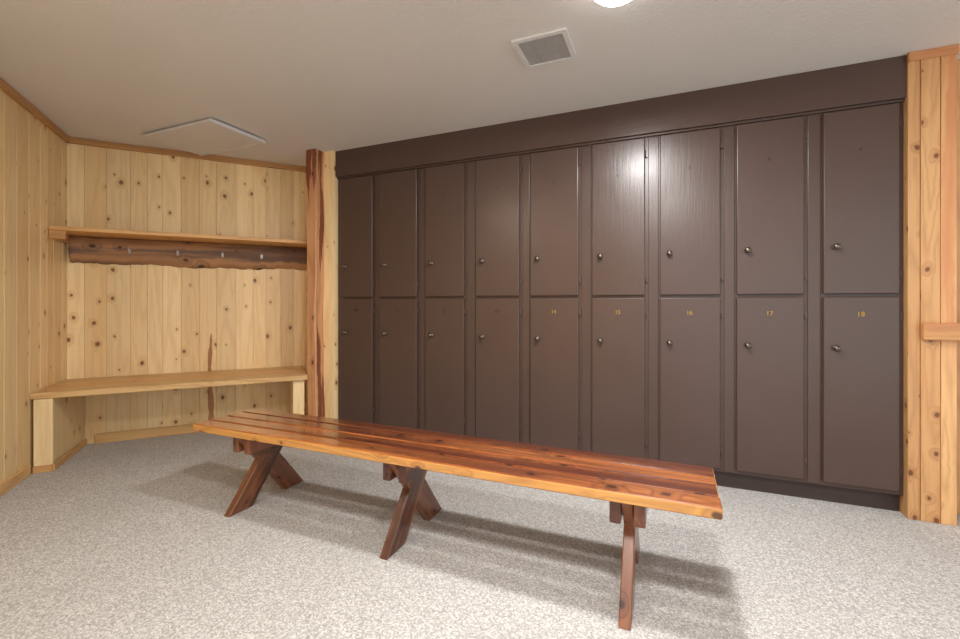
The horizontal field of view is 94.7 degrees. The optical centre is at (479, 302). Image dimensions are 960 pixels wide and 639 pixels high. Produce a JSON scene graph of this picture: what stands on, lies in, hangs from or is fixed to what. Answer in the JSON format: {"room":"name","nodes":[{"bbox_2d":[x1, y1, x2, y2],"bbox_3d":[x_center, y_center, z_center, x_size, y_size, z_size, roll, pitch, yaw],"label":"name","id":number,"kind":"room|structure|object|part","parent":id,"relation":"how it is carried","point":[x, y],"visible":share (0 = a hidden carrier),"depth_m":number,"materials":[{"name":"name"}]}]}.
{"room":"changing room","nodes":[
{"label":"changing room","id":0,"kind":"room"},
{"bbox_2d":[0,89,66,483],"bbox_3d":[-2.075,-0.085,1.042,0.100,2.370,5.220,0,0,-26],"label":"wall","id":1,"kind":"structure","parent":0,"point":[33,159],"depth_m":2.83,"materials":[{"name":"brown wood"}]},
{"bbox_2d":[0,465,30,496],"bbox_3d":[-1.894,1.067,0.808,0.018,0.065,4.500,0,0,-26],"label":"baseboard","id":2,"kind":"structure","parent":1,"relation":"attached to","point":[15,479],"depth_m":2.65,"materials":[{"name":"brown wood"}]},
{"bbox_2d":[0,77,69,142],"bbox_3d":[-2.056,-1.248,1.152,0.030,0.045,5.000,0,0,-26],"label":"trim","id":3,"kind":"structure","parent":1,"relation":"attached to","point":[5,87],"depth_m":2.83,"materials":[{"name":"brown wood"}]},
{"bbox_2d":[67,143,306,443],"bbox_3d":[-2.217,-0.085,3.912,2.170,2.370,0.102,0,0,-26],"label":"wall","id":4,"kind":"structure","parent":0,"point":[123,320],"depth_m":3.71,"materials":[{"name":"brown wood"}]},
{"bbox_2d":[48,226,306,269],"bbox_3d":[-2.260,-0.417,3.650,1.860,0.252,0.330,0,0,-26],"label":"shelf","id":5,"kind":"object","parent":4,"relation":"attached to","point":[86,245],"visible":0.94,"depth_m":3.63,"materials":[{"name":"brown wood"}]},
{"bbox_2d":[66,137,305,171],"bbox_3d":[-2.288,-1.248,3.806,1.950,0.045,0.030,0,0,-26],"label":"trim","id":6,"kind":"structure","parent":4,"relation":"attached to","point":[80,141],"depth_m":3.69,"materials":[{"name":"brown wood"}]},
{"bbox_2d":[94,412,306,443],"bbox_3d":[-2.241,1.062,3.835,1.720,0.075,0.018,0,0,-26],"label":"baseboard","id":7,"kind":"structure","parent":4,"relation":"attached to","point":[179,429],"depth_m":3.59,"materials":[{"name":"brown wood"}]},
{"bbox_2d":[0,432,959,638],"bbox_3d":[0.000,1.150,1.550,10.000,0.100,7.500,0,0,0],"label":"floor","id":8,"kind":"structure","parent":0,"point":[127,539],"depth_m":1.90,"materials":[{"name":"carpet"}]},
{"bbox_2d":[30,366,307,473],"bbox_3d":[-2.279,0.842,3.480,1.675,0.516,0.618,0,0,-26],"label":"bench","id":9,"kind":"object","parent":8,"relation":"on","point":[58,409],"visible":0.95,"depth_m":3.18,"materials":[{"name":"brown wood"}]},
{"bbox_3d":[-2.919,1.077,3.148,0.105,0.045,0.608,0,0,-17],"label":"trim","id":10,"kind":"part","parent":9,"relation":"part of","materials":[{"name":"brown wood"}]},
{"bbox_2d":[306,149,337,418],"bbox_3d":[-1.195,-0.085,3.974,0.206,2.370,0.763,0,0,26],"label":"wood column","id":11,"kind":"structure","parent":8,"relation":"on","point":[321,181],"depth_m":3.69,"materials":[{"name":"brown wood"}]},
{"bbox_2d":[193,408,722,630],"bbox_3d":[-0.320,0.885,2.141,2.600,0.430,0.553,0,0,24],"label":"wooden bench","id":12,"kind":"object","parent":8,"relation":"on","point":[631,485],"visible":1,"depth_m":1.95,"materials":[{"name":"brown wood"}]},
{"bbox_2d":[335,55,906,511],"bbox_3d":[0.586,-0.085,3.216,3.690,2.370,0.560,0,0,23],"label":"lockers","id":13,"kind":"object","parent":8,"relation":"on","point":[710,277],"visible":0.98,"depth_m":2.75,"materials":[{"name":"brown paint"}]},
{"bbox_2d":[900,44,959,525],"bbox_3d":[2.319,-0.085,2.343,0.193,2.370,0.313,0,0,23],"label":"wall","id":14,"kind":"structure","parent":8,"relation":"on","point":[930,103],"depth_m":2.21,"materials":[{"name":"brown wood"}]},
{"bbox_2d":[921,323,959,340],"bbox_3d":[2.766,0.142,1.979,1.200,0.085,0.030,0,0,23],"label":"board","id":15,"kind":"object","parent":14,"relation":"attached to","point":[929,331],"visible":1,"depth_m":2.17,"materials":[{"name":"brown wood"}]},
{"bbox_2d":[0,0,959,166],"bbox_3d":[0.000,-1.320,1.550,10.000,0.100,7.500,0,0,0],"label":"ceiling","id":16,"kind":"structure","parent":0,"point":[296,76],"depth_m":2.26,"materials":[{"name":"white paint"}]},
{"bbox_2d":[142,118,265,155],"bbox_3d":[-2.093,-1.253,3.362,0.866,0.034,0.719,0,0,0],"label":"access hatch","id":17,"kind":"object","parent":16,"relation":"attached to","point":[207,136],"depth_m":3.31,"materials":[{"name":"white paint"}]},
{"bbox_2d":[511,27,576,68],"bbox_3d":[0.325,-1.265,2.210,0.352,0.010,0.352,0,0,0],"label":"ceiling vent","id":18,"kind":"object","parent":16,"relation":"in","point":[554,46],"depth_m":2.20,"materials":[{"name":"grey metal"}]},
{"bbox_2d":[595,0,630,6],"bbox_3d":[0.540,-1.238,1.740,0.210,0.064,0.210,0,0,0],"label":"ceiling light","id":19,"kind":"object","parent":16,"relation":"attached to","point":[609,3],"depth_m":1.79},
{"bbox_2d":[957,59,959,513],"bbox_3d":[3.611,-0.085,1.878,2.535,2.370,0.100,0,0,23],"label":"wall","id":20,"kind":"structure","parent":0,"point":[958,60],"depth_m":2.30,"materials":[{"name":"brown wood"}]}
]}

